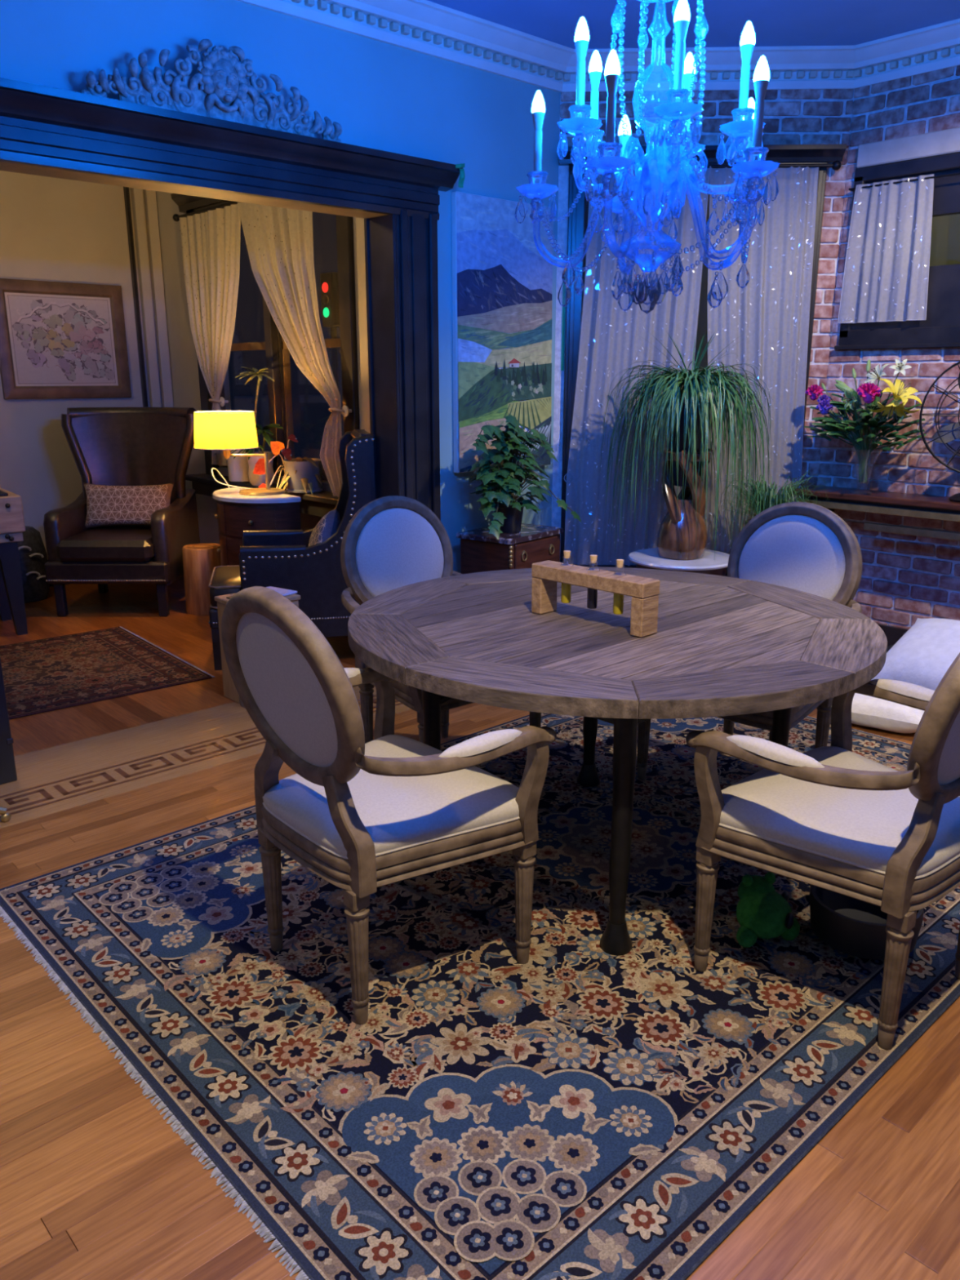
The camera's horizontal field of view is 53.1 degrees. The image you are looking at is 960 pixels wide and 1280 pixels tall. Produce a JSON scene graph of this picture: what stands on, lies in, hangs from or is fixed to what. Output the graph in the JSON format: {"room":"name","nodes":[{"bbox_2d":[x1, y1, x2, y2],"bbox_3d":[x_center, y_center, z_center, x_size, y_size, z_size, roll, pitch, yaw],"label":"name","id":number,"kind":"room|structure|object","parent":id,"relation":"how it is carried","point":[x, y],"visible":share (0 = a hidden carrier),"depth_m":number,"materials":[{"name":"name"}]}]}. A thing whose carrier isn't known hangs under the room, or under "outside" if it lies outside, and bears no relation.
{"room":"dining room","nodes":[
{"label":"dining room","id":0,"kind":"room"},
{"bbox_2d":[0,170,161,554],"bbox_3d":[-4.243,-1.668,5.839,5.200,3.120,0.120,-14,21,-41],"label":"wall","id":1,"kind":"structure","parent":0,"point":[52,229],"depth_m":6.82,"materials":[{"name":"beige paint"}]},
{"bbox_2d":[0,278,131,399],"bbox_3d":[-2.959,-2.127,6.831,0.900,0.790,0.034,-14,21,-41],"label":"framed map","id":2,"kind":"object","parent":1,"relation":"attached to","point":[68,340],"visible":1,"depth_m":6.82,"materials":[{"name":"brown wood"}]},
{"bbox_2d":[4,292,118,386],"bbox_3d":[-2.961,-2.128,6.834,0.725,0.620,0.003,-14,21,-41],"label":"print","id":3,"kind":"object","parent":2,"relation":"attached to","point":[57,339],"depth_m":6.82,"materials":[{"name":"paper"}]},
{"bbox_2d":[123,186,148,407],"bbox_3d":[-2.549,-2.151,7.216,0.025,2.920,0.038,-14,21,-41],"label":"trim","id":4,"kind":"structure","parent":1,"relation":"attached to","point":[126,189],"depth_m":7.09,"materials":[{"name":"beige wood"}]},
{"bbox_2d":[130,187,160,407],"bbox_3d":[-2.490,-2.163,7.262,0.065,2.920,0.048,-14,21,-41],"label":"trim","id":5,"kind":"structure","parent":1,"relation":"attached to","point":[136,193],"depth_m":7.13,"materials":[{"name":"beige paint"}]},
{"bbox_2d":[143,189,173,407],"bbox_3d":[-2.418,-2.181,7.326,0.072,2.920,0.048,-14,21,-41],"label":"trim","id":6,"kind":"structure","parent":1,"relation":"attached to","point":[149,196],"depth_m":7.20,"materials":[{"name":"beige paint"}]},
{"bbox_2d":[231,366,283,485],"bbox_3d":[-1.482,-1.392,6.285,0.310,0.766,0.460,-14,21,-41],"label":"dracaena","id":7,"kind":"object","parent":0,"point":[255,479],"visible":0.66,"depth_m":6.33,"materials":[{"name":"green plant"}]},
{"bbox_2d":[245,451,274,485],"bbox_3d":[-1.469,-1.147,6.436,0.181,0.215,0.181,-14,21,-41],"label":"pot","id":8,"kind":"object","parent":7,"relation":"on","point":[255,479],"depth_m":6.38,"materials":[{"name":"white ceramic"}]},
{"bbox_2d":[155,191,370,544],"bbox_3d":[-1.251,-1.796,6.303,0.150,3.120,3.230,-14,21,-41],"label":"wall","id":9,"kind":"structure","parent":0,"point":[183,356],"depth_m":7.07,"materials":[{"name":"beige paint"}]},
{"bbox_2d":[170,193,359,516],"bbox_3d":[-1.416,-1.920,6.267,0.285,2.060,2.050,-14,21,-41],"label":"window","id":10,"kind":"structure","parent":9,"relation":"in","point":[277,353],"depth_m":6.25,"materials":[{"name":"black wood"}]},
{"bbox_2d":[172,201,239,221],"bbox_3d":[-1.476,-2.770,6.054,0.085,0.050,1.914,-14,21,-41],"label":"curtain rod","id":11,"kind":"object","parent":10,"relation":"attached to","point":[175,217],"visible":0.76,"depth_m":6.42,"materials":[{"name":"black metal"}]},
{"bbox_2d":[179,204,240,466],"bbox_3d":[-1.793,-2.042,6.597,0.106,1.671,0.807,-15,21,-43],"label":"curtain","id":12,"kind":"object","parent":11,"relation":"hanging from","point":[211,239],"visible":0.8,"depth_m":6.54,"materials":[{"name":"beige fabric"}]},
{"bbox_2d":[237,202,351,497],"bbox_3d":[-1.150,-1.796,5.940,0.106,1.797,1.080,-14,21,-41],"label":"curtain","id":13,"kind":"object","parent":11,"relation":"hanging from","point":[279,241],"visible":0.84,"depth_m":5.81,"materials":[{"name":"beige fabric"}]},
{"bbox_2d":[226,448,254,482],"bbox_3d":[-1.651,-1.312,6.611,0.190,0.440,0.190,-14,21,-41],"label":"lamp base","id":14,"kind":"object","parent":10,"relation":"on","point":[237,467],"visible":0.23,"depth_m":6.57,"materials":[{"name":"white ceramic"}]},
{"bbox_2d":[253,434,297,489],"bbox_3d":[-1.296,-1.083,6.109,0.260,0.456,0.327,-5,16,-19],"label":"anthurium","id":15,"kind":"object","parent":10,"relation":"on","point":[276,446],"visible":0.6,"depth_m":6.17,"materials":[{"name":"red plant"}]},
{"bbox_2d":[278,457,324,494],"bbox_3d":[-1.125,-0.998,6.054,0.312,0.314,0.328,1,15,4],"label":"planter","id":16,"kind":"object","parent":10,"relation":"on","point":[302,475],"visible":0.95,"depth_m":5.96,"materials":[{"name":"ceramic"}]},
{"bbox_2d":[0,0,559,573],"bbox_3d":[-1.704,-1.075,3.684,5.900,3.120,0.150,-14,21,-41],"label":"wall","id":17,"kind":"structure","parent":0,"point":[384,96],"depth_m":4.34,"materials":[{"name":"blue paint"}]},
{"bbox_2d":[0,161,386,218],"bbox_3d":[-1.471,-1.796,3.706,2.730,0.026,0.203,-14,21,-41],"label":"trim","id":18,"kind":"structure","parent":17,"relation":"attached to","point":[4,166],"depth_m":3.94,"materials":[{"name":"brown wood"}]},
{"bbox_2d":[0,77,462,220],"bbox_3d":[-1.437,-1.857,3.528,3.570,0.241,0.128,-14,21,-41],"label":"trim","id":19,"kind":"structure","parent":17,"relation":"attached to","point":[41,126],"depth_m":3.83,"materials":[{"name":"black wood"}]},
{"bbox_2d":[80,39,342,142],"bbox_3d":[-1.008,-2.197,3.794,1.132,0.292,0.087,-14,21,-41],"label":"carved pediment","id":20,"kind":"object","parent":19,"relation":"on","point":[221,90],"visible":0.97,"depth_m":3.76,"materials":[{"name":"paint"}]},
{"bbox_2d":[364,208,440,520],"bbox_3d":[-0.385,-0.980,4.959,0.272,2.260,0.239,-14,21,-41],"label":"trim","id":21,"kind":"structure","parent":17,"relation":"attached to","point":[401,251],"depth_m":4.76,"materials":[{"name":"black wood"}]},
{"bbox_2d":[235,0,573,92],"bbox_3d":[-1.649,-2.460,3.149,5.780,0.164,0.142,-14,21,-41],"label":"trim","id":22,"kind":"structure","parent":17,"relation":"attached to","point":[425,27],"depth_m":4.46,"materials":[{"name":"beige paint"}]},
{"bbox_2d":[455,163,465,187],"bbox_3d":[-0.092,-2.234,4.613,0.061,0.112,0.016,-14,21,-41],"label":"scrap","id":23,"kind":"object","parent":17,"relation":"attached to","point":[462,176],"visible":1,"depth_m":4.61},
{"bbox_2d":[451,191,553,473],"bbox_3d":[0.133,-1.613,5.149,0.705,1.375,0.052,-14,21,-41],"label":"landscape painting","id":24,"kind":"object","parent":17,"relation":"attached to","point":[502,285],"visible":0.87,"depth_m":5.08,"materials":[{"name":"multicoloured paint"}]},
{"bbox_2d":[0,575,959,1279],"bbox_3d":[-0.502,0.588,3.632,7.000,0.061,9.200,-14,21,-41],"label":"floor","id":25,"kind":"structure","parent":0,"point":[95,1184],"depth_m":2.04,"materials":[{"name":"brown wood"}]},
{"bbox_2d":[0,806,11,822],"bbox_3d":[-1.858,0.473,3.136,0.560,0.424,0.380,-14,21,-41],"label":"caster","id":26,"kind":"object","parent":25,"relation":"on","point":[5,817],"visible":1,"depth_m":3.33,"materials":[{"name":"gold metal"}]},
{"bbox_2d":[0,657,17,784],"bbox_3d":[-1.935,0.323,3.539,0.358,0.500,0.095,-14,21,-41],"label":"base cabinet","id":27,"kind":"object","parent":25,"relation":"on","point":[7,766],"visible":1,"depth_m":3.63,"materials":[{"name":"wood"}]},
{"bbox_2d":[0,487,27,635],"bbox_3d":[-3.267,-0.448,5.579,1.116,0.904,0.616,-11,19,-35],"label":"table","id":28,"kind":"object","parent":25,"relation":"on","point":[12,526],"visible":1,"depth_m":5.64,"materials":[{"name":"brown wood"}]},
{"bbox_2d":[17,525,49,603],"bbox_3d":[-3.151,-0.522,6.612,0.273,0.500,0.349,11,19,34],"label":"tote bag","id":29,"kind":"object","parent":25,"relation":"on","point":[33,554],"visible":0.65,"depth_m":6.57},
{"bbox_2d":[0,626,214,719],"bbox_3d":[-2.413,0.188,4.952,1.620,0.011,1.336,-12,20,-38],"label":"rug","id":30,"kind":"object","parent":25,"relation":"on","point":[43,675],"visible":0.99,"depth_m":5.04,"materials":[{"name":"fabric"}]},
{"bbox_2d":[43,407,199,616],"bbox_3d":[-2.375,-0.883,6.429,0.918,1.293,0.930,0,15,0],"label":"chair","id":31,"kind":"object","parent":25,"relation":"on","point":[108,446],"visible":0.9,"depth_m":6.49,"materials":[{"name":"brown leather"}]},
{"bbox_2d":[56,524,154,562],"bbox_3d":[-2.376,-0.654,6.414,0.600,0.140,0.780,0,15,0],"label":"seat cushion","id":32,"kind":"object","parent":31,"relation":"on","point":[117,543],"depth_m":6.06,"materials":[{"name":"leather"}]},
{"bbox_2d":[82,482,173,528],"bbox_3d":[-2.375,-0.908,6.489,0.620,0.301,0.182,0,15,0],"label":"lumbar pillow","id":33,"kind":"object","parent":31,"relation":"on","point":[107,505],"visible":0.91,"depth_m":6.42,"materials":[{"name":"brown fabric"}]},
{"bbox_2d":[182,542,221,615],"bbox_3d":[-1.804,-0.402,6.294,0.256,0.437,0.257,-14,21,-41],"label":"stool","id":34,"kind":"object","parent":25,"relation":"on","point":[199,560],"visible":0.87,"depth_m":6.19,"materials":[{"name":"red wood"}]},
{"bbox_2d":[212,487,301,565],"bbox_3d":[-1.422,-0.493,5.913,0.330,0.815,0.720,-14,21,-41],"label":"side table","id":35,"kind":"object","parent":25,"relation":"on","point":[237,513],"visible":0.41,"depth_m":5.67,"materials":[{"name":"brown wood"}]},
{"bbox_2d":[193,410,284,495],"bbox_3d":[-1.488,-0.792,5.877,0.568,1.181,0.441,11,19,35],"label":"table lamp","id":36,"kind":"object","parent":35,"relation":"on","point":[226,431],"visible":0.95,"depth_m":5.61,"materials":[{"name":"yellow fabric"}]},
{"bbox_2d":[222,449,231,459],"bbox_3d":[-1.521,-1.138,5.766,0.052,0.105,0.051,-14,21,-41],"label":"socket","id":37,"kind":"object","parent":36,"relation":"attached to","point":[227,453],"depth_m":5.75,"materials":[{"name":"gold metal"}]},
{"bbox_2d":[214,592,300,702],"bbox_3d":[-1.053,0.030,4.610,0.316,0.497,0.256,-14,21,-41],"label":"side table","id":38,"kind":"object","parent":25,"relation":"on","point":[230,691],"visible":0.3,"depth_m":4.57,"materials":[{"name":"brown wood"}]},
{"bbox_2d":[226,586,297,599],"bbox_3d":[-1.030,-0.215,4.542,0.190,0.010,0.275,11,19,34],"label":"magazine","id":39,"kind":"object","parent":38,"relation":"on","point":[283,592],"visible":0.33,"depth_m":4.59,"materials":[{"name":"white paper"}]},
{"bbox_2d":[208,429,377,670],"bbox_3d":[-1.024,-0.517,5.251,0.905,1.212,0.611,-3,16,-11],"label":"chair","id":40,"kind":"object","parent":25,"relation":"on","point":[277,558],"visible":0.59,"depth_m":5.00,"materials":[{"name":"leather"}]},
{"bbox_2d":[209,565,240,607],"bbox_3d":[-1.060,-0.311,5.300,0.800,0.120,0.576,-3,16,-11],"label":"seat cushion","id":41,"kind":"object","parent":40,"relation":"on","point":[226,580],"depth_m":5.06,"materials":[{"name":"leather"}]},
{"bbox_2d":[308,509,340,546],"bbox_3d":[-0.871,-0.527,5.312,0.184,0.423,0.445,-8,17,-26],"label":"throw pillow","id":42,"kind":"object","parent":40,"relation":"on","point":[327,526],"visible":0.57,"depth_m":5.21,"materials":[{"name":"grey fabric"}]},
{"bbox_2d":[0,712,959,1279],"bbox_3d":[0.449,0.679,3.162,3.260,0.012,2.177,-14,21,-41],"label":"rug","id":43,"kind":"object","parent":25,"relation":"on","point":[578,1110],"visible":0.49,"depth_m":2.28,"materials":[{"name":"fabric"}]},
{"bbox_2d":[221,586,556,1024],"bbox_3d":[-0.264,0.337,2.437,0.630,1.038,0.715,-13,20,-39],"label":"dining chair","id":44,"kind":"object","parent":43,"relation":"on","point":[362,817],"visible":0.98,"depth_m":2.27,"materials":[{"name":"brown wood"}]},
{"bbox_2d":[262,734,519,856],"bbox_3d":[-0.237,0.385,2.474,0.544,0.076,0.607,-13,20,-39],"label":"seat cushion","id":45,"kind":"object","parent":44,"relation":"on","point":[400,815],"depth_m":2.33,"materials":[{"name":"fabric"}]},
{"bbox_2d":[340,495,541,743],"bbox_3d":[-0.161,-0.010,3.696,0.715,1.038,0.630,-14,21,-41],"label":"dining chair","id":46,"kind":"object","parent":43,"relation":"on","point":[392,542],"visible":0.33,"depth_m":3.73,"materials":[{"name":"brown wood"}]},
{"bbox_2d":[355,507,444,596],"bbox_3d":[-0.312,-0.320,3.780,0.434,0.389,0.111,-14,21,-41],"label":"cushion","id":47,"kind":"object","parent":46,"relation":"on","point":[396,548],"depth_m":3.74,"materials":[{"name":"fabric"}]},
{"bbox_2d":[347,566,887,955],"bbox_3d":[0.405,0.291,3.127,1.630,0.760,1.630,-14,21,-41],"label":"dining table","id":48,"kind":"object","parent":43,"relation":"on","point":[722,646],"visible":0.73,"depth_m":2.66,"materials":[{"name":"brown wood"}]},
{"bbox_2d":[531,560,659,637],"bbox_3d":[0.343,-0.131,2.928,0.082,0.160,0.435,-14,21,-42],"label":"rack","id":49,"kind":"object","parent":48,"relation":"on","point":[644,592],"visible":1,"depth_m":2.85,"materials":[{"name":"brown wood"}]},
{"bbox_2d":[560,550,573,603],"bbox_3d":[0.270,-0.196,2.988,0.042,0.163,0.042,-14,21,-41],"label":"tube","id":50,"kind":"object","parent":49,"relation":"on","point":[566,593],"visible":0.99,"depth_m":2.99,"materials":[{"name":"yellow glass"}]},
{"bbox_2d":[586,555,599,608],"bbox_3d":[0.343,-0.176,2.916,0.042,0.163,0.042,-14,21,-41],"label":"tube","id":51,"kind":"object","parent":49,"relation":"on","point":[592,595],"visible":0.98,"depth_m":2.92,"materials":[{"name":"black glass"}]},
{"bbox_2d":[613,559,626,614],"bbox_3d":[0.412,-0.157,2.846,0.042,0.163,0.042,-14,21,-41],"label":"tube","id":52,"kind":"object","parent":49,"relation":"on","point":[618,599],"visible":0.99,"depth_m":2.85,"materials":[{"name":"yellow glass"}]},
{"bbox_2d":[636,502,862,779],"bbox_3d":[0.998,0.038,3.523,0.630,1.038,0.715,-14,21,-41],"label":"dining chair","id":53,"kind":"object","parent":43,"relation":"on","point":[808,548],"visible":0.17,"depth_m":3.55,"materials":[{"name":"brown wood"}]},
{"bbox_2d":[738,515,845,599],"bbox_3d":[1.161,-0.269,3.594,0.111,0.389,0.434,-14,21,-41],"label":"cushion","id":54,"kind":"object","parent":53,"relation":"on","point":[806,553],"depth_m":3.55,"materials":[{"name":"fabric"}]},
{"bbox_2d":[736,871,799,947],"bbox_3d":[0.787,0.742,2.635,0.176,0.146,0.236,7,17,23],"label":"plush toy","id":55,"kind":"object","parent":43,"relation":"on","point":[762,912],"visible":1,"depth_m":2.60,"materials":[{"name":"green fabric"}]},
{"bbox_2d":[685,653,959,1049],"bbox_3d":[0.954,0.360,2.352,0.715,1.038,0.630,-13,20,-39],"label":"dining chair","id":56,"kind":"object","parent":43,"relation":"on","point":[834,818],"visible":0.96,"depth_m":2.20,"materials":[{"name":"brown wood"}]},
{"bbox_2d":[720,746,959,875],"bbox_3d":[0.930,0.408,2.392,0.607,0.076,0.544,-13,20,-39],"label":"seat cushion","id":57,"kind":"object","parent":56,"relation":"on","point":[852,832],"depth_m":2.26,"materials":[{"name":"fabric"}]},
{"bbox_2d":[808,884,923,959],"bbox_3d":[1.049,0.758,2.624,0.290,0.125,0.290,-14,21,-41],"label":"pet bowl","id":58,"kind":"object","parent":43,"relation":"on","point":[850,926],"visible":0.67,"depth_m":2.54,"materials":[{"name":"black plastic"}]},
{"bbox_2d":[456,523,563,573],"bbox_3d":[0.171,-0.251,5.245,0.361,0.702,0.500,12,19,37],"label":"chest","id":59,"kind":"object","parent":25,"relation":"on","point":[481,551],"visible":0.41,"depth_m":5.03,"materials":[{"name":"brown wood"}]},
{"bbox_2d":[493,501,524,533],"bbox_3d":[0.151,-0.650,5.088,0.178,0.150,0.178,-14,21,-41],"label":"pot","id":60,"kind":"object","parent":59,"relation":"on","point":[513,522],"depth_m":5.03,"materials":[{"name":"brown ceramic"}]},
{"bbox_2d":[465,411,582,540],"bbox_3d":[0.161,-0.878,5.018,0.695,0.626,0.412,-11,19,-35],"label":"ivy","id":61,"kind":"object","parent":59,"relation":"on","point":[508,512],"visible":1,"depth_m":4.93,"materials":[{"name":"green plant"}]},
{"bbox_2d":[627,547,729,576],"bbox_3d":[1.091,-0.185,5.269,0.574,0.558,0.574,-14,21,-41],"label":"table","id":62,"kind":"object","parent":25,"relation":"on","point":[716,563],"visible":0.3,"depth_m":5.06,"materials":[{"name":"white stone"}]},
{"bbox_2d":[656,448,713,559],"bbox_3d":[1.092,-0.733,5.120,0.274,0.577,0.256,-14,21,-41],"label":"vase","id":63,"kind":"object","parent":62,"relation":"on","point":[675,542],"visible":0.81,"depth_m":5.06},
{"bbox_2d":[600,330,778,557],"bbox_3d":[1.090,-0.967,5.014,0.915,1.215,0.815,1,15,4],"label":"palm","id":64,"kind":"object","parent":63,"relation":"in","point":[690,415],"visible":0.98,"depth_m":4.82,"materials":[{"name":"green plant"}]},
{"bbox_2d":[718,470,828,524],"bbox_3d":[1.585,-0.412,5.268,0.588,1.001,0.458,1,15,2],"label":"spider plant","id":65,"kind":"object","parent":25,"relation":"on","point":[774,499],"visible":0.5,"depth_m":5.14,"materials":[{"name":"green plant"}]},
{"bbox_2d":[851,693,924,733],"bbox_3d":[1.774,0.313,4.240,0.420,0.158,0.259,10,18,32],"label":"cushion","id":66,"kind":"object","parent":25,"relation":"on","point":[866,710],"visible":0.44,"depth_m":4.14,"materials":[{"name":"white fabric"}]},
{"bbox_2d":[886,631,906,652],"bbox_3d":[2.265,0.219,4.370,0.540,0.260,1.020,-12,19,-37],"label":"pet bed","id":67,"kind":"object","parent":25,"relation":"on","point":[889,647],"visible":0.02,"depth_m":4.78,"materials":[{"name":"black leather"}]},
{"bbox_2d":[871,617,959,690],"bbox_3d":[2.184,0.110,4.350,0.493,0.329,0.700,-12,19,-37],"label":"cushion","id":68,"kind":"object","parent":67,"relation":"on","point":[923,655],"visible":0.68,"depth_m":4.35,"materials":[{"name":"white fabric"}]},
{"bbox_2d":[668,401,710,486],"bbox_3d":[1.091,-1.027,5.037,0.212,0.430,0.212,-14,21,-41],"label":"trunk","id":69,"kind":"object","parent":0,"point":[680,481],"depth_m":4.95,"materials":[{"name":"plant"}]},
{"bbox_2d":[426,0,959,48],"bbox_3d":[0.694,-2.173,1.605,7.100,0.100,5.780,-14,21,-41],"label":"ceiling","id":70,"kind":"structure","parent":0,"point":[775,23],"depth_m":4.50,"materials":[{"name":"paint"}]},
{"bbox_2d":[514,0,780,313],"bbox_3d":[0.494,-1.614,2.503,0.731,1.445,0.700,-14,21,-41],"label":"chandelier","id":71,"kind":"object","parent":70,"relation":"hanging from","point":[680,107],"visible":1,"depth_m":2.55,"materials":[{"name":"clear glass"}]},
{"bbox_2d":[526,130,548,222],"bbox_3d":[0.160,-1.292,2.679,0.062,0.230,0.060,-14,21,-41],"label":"candle","id":72,"kind":"object","parent":71,"relation":"on","point":[539,192],"depth_m":2.67,"materials":[{"name":"white wax"}]},
{"bbox_2d":[568,60,591,159],"bbox_3d":[0.261,-1.378,2.504,0.062,0.230,0.060,-14,21,-41],"label":"candle","id":73,"kind":"object","parent":71,"relation":"on","point":[580,126],"depth_m":2.49,"materials":[{"name":"blue glass"}]},
{"bbox_2d":[585,89,604,179],"bbox_3d":[0.326,-1.447,2.754,0.062,0.230,0.060,-14,21,-41],"label":"candle","id":74,"kind":"object","parent":71,"relation":"on","point":[594,93],"depth_m":2.73,"materials":[{"name":"blue glass"}]},
{"bbox_2d":[597,96,622,200],"bbox_3d":[0.318,-1.202,2.352,0.062,0.230,0.060,-14,21,-41],"label":"candle","id":75,"kind":"object","parent":71,"relation":"on","point":[608,165],"depth_m":2.34,"materials":[{"name":"white glass"}]},
{"bbox_2d":[612,151,632,234],"bbox_3d":[0.434,-1.359,2.925,0.062,0.230,0.060,-14,21,-41],"label":"candle","id":76,"kind":"object","parent":71,"relation":"on","point":[617,206],"depth_m":2.94,"materials":[{"name":"white glass"}]},
{"bbox_2d":[665,41,690,147],"bbox_3d":[0.488,-1.341,2.367,0.062,0.230,0.060,-14,21,-41],"label":"candle","id":77,"kind":"object","parent":71,"relation":"on","point":[679,107],"depth_m":2.35,"materials":[{"name":"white glass"}]},
{"bbox_2d":[676,92,692,181],"bbox_3d":[0.593,-1.452,2.772,0.062,0.230,0.060,-14,21,-41],"label":"candle","id":78,"kind":"object","parent":71,"relation":"on","point":[688,136],"depth_m":2.76,"materials":[{"name":"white glass"}]},
{"bbox_2d":[731,64,754,162],"bbox_3d":[0.694,-1.386,2.533,0.062,0.230,0.060,-14,21,-41],"label":"candle","id":79,"kind":"object","parent":71,"relation":"on","point":[740,129],"depth_m":2.52,"materials":[{"name":"white glass"}]},
{"bbox_2d":[735,137,755,225],"bbox_3d":[0.761,-1.311,2.750,0.062,0.230,0.060,-14,21,-41],"label":"strand","id":80,"kind":"object","parent":71,"relation":"on","point":[744,180],"depth_m":2.75,"materials":[{"name":"white glass"}]},
{"bbox_2d":[743,101,768,204],"bbox_3d":[0.689,-1.214,2.396,0.062,0.230,0.060,-14,21,-41],"label":"candle","id":81,"kind":"object","parent":71,"relation":"on","point":[753,170],"depth_m":2.38,"materials":[{"name":"white glass"}]},
{"bbox_2d":[551,88,853,547],"bbox_3d":[1.202,-1.522,5.536,1.545,3.000,0.177,1,15,2],"label":"wall","id":82,"kind":"structure","parent":0,"point":[791,116],"depth_m":5.15,"materials":[{"name":"red brick"}]},
{"bbox_2d":[560,271,565,370],"bbox_3d":[0.471,-1.795,5.413,0.016,0.530,0.005,1,15,2],"label":"tape strip","id":83,"kind":"object","parent":82,"relation":"attached to","point":[564,285],"visible":0.93,"depth_m":5.42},
{"bbox_2d":[559,144,846,575],"bbox_3d":[1.177,-1.491,5.471,1.500,2.374,0.200,1,15,2],"label":"window","id":84,"kind":"structure","parent":82,"relation":"in","point":[780,153],"depth_m":5.25,"materials":[{"name":"black wood"}]},
{"bbox_2d":[568,160,841,172],"bbox_3d":[1.194,-2.527,5.135,1.436,0.048,0.098,1,15,2],"label":"curtain rod","id":85,"kind":"object","parent":84,"relation":"attached to","point":[836,165],"visible":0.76,"depth_m":5.09,"materials":[{"name":"black metal"}]},
{"bbox_2d":[564,166,710,566],"bbox_3d":[0.855,-1.428,5.436,0.740,2.278,0.077,0,15,2],"label":"curtain","id":86,"kind":"object","parent":85,"relation":"hanging from","point":[610,343],"visible":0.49,"depth_m":5.40,"materials":[{"name":"silver fabric"}]},
{"bbox_2d":[704,166,818,576],"bbox_3d":[1.550,-1.420,5.404,0.651,2.279,0.075,1,15,2],"label":"curtain","id":87,"kind":"object","parent":85,"relation":"hanging from","point":[773,308],"visible":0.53,"depth_m":5.30,"materials":[{"name":"white fabric"}]},
{"bbox_2d":[817,65,959,629],"bbox_3d":[3.573,-1.058,3.848,0.195,3.000,4.600,-14,21,-41],"label":"wall","id":88,"kind":"structure","parent":0,"point":[905,579],"depth_m":5.15,"materials":[{"name":"red brick"}]},
{"bbox_2d":[793,484,959,541],"bbox_3d":[2.504,-0.561,4.853,0.285,0.268,1.900,-14,21,-41],"label":"wall shelf","id":89,"kind":"object","parent":88,"relation":"attached to","point":[891,503],"visible":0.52,"depth_m":5.05,"materials":[{"name":"brown wood"}]},
{"bbox_2d":[849,448,881,494],"bbox_3d":[2.064,-0.908,5.162,0.169,0.236,0.162,-14,21,-41],"label":"flower vase","id":90,"kind":"object","parent":89,"relation":"on","point":[861,493],"visible":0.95,"depth_m":5.17,"materials":[{"name":"clear glass"}]},
{"bbox_2d":[804,358,926,482],"bbox_3d":[2.003,-1.148,5.049,0.417,0.641,0.682,-14,21,-41],"label":"bouquet","id":91,"kind":"object","parent":90,"relation":"in","point":[835,427],"visible":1,"depth_m":5.01,"materials":[{"name":"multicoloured plant"}]},
{"bbox_2d":[919,360,959,502],"bbox_3d":[2.474,-1.040,4.735,0.579,0.718,0.274,6,16,20],"label":"desk fan","id":92,"kind":"object","parent":89,"relation":"on","point":[949,433],"visible":1,"depth_m":4.74,"materials":[{"name":"black metal"}]},
{"bbox_2d":[877,623,908,646],"bbox_3d":[3.517,0.338,4.164,0.023,0.140,4.400,-14,21,-41],"label":"baseboard","id":93,"kind":"structure","parent":88,"relation":"attached to","point":[893,634],"depth_m":5.39,"materials":[{"name":"black wood"}]},
{"bbox_2d":[834,152,959,350],"bbox_3d":[2.639,-1.884,4.590,0.120,0.918,1.860,-14,21,-41],"label":"window","id":94,"kind":"structure","parent":88,"relation":"in","point":[940,328],"depth_m":4.94,"materials":[{"name":"black wood"}]},
{"bbox_2d":[837,172,959,323],"bbox_3d":[2.496,-1.926,4.654,0.092,0.694,1.541,-14,21,-41],"label":"cafe curtain","id":95,"kind":"object","parent":94,"relation":"hanging from","point":[886,275],"visible":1,"depth_m":5.01,"materials":[{"name":"white fabric"}]},
{"bbox_2d":[853,18,959,88],"bbox_3d":[3.478,-2.515,3.350,0.142,0.164,4.610,-14,21,-41],"label":"trim","id":96,"kind":"structure","parent":88,"relation":"attached to","point":[935,47],"depth_m":4.76,"materials":[{"name":"beige paint"}]},
{"label":"outside","id":97,"kind":"structure","parent":0,"visible":0},
{"bbox_2d":[694,187,959,519],"bbox_3d":[4.652,-1.244,8.767,0.850,6.750,6.800,-14,21,-41],"label":"neighbouring house","id":98,"kind":"structure","parent":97,"point":[945,229],"depth_m":8.55,"materials":[{"name":"paint"}]},
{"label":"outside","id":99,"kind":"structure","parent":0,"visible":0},
{"bbox_2d":[320,271,339,389],"bbox_3d":[-2.328,-2.807,15.769,0.290,6.050,0.320,-14,21,-41],"label":"traffic light","id":100,"kind":"object","parent":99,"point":[328,281],"visible":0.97,"depth_m":14.99,"materials":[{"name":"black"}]},
{"bbox_3d":[1.200,-3.029,5.130,1.203,0.120,1.203,-14,21,-41],"label":"wall","id":101,"kind":"structure","parent":0,"visible":0},
{"bbox_2d":[561,44,854,92],"bbox_3d":[1.194,-2.967,4.991,1.542,0.164,0.142,1,15,2],"label":"trim","id":102,"kind":"structure","parent":101,"relation":"attached to","point":[790,67],"depth_m":4.99,"materials":[{"name":"beige paint"}]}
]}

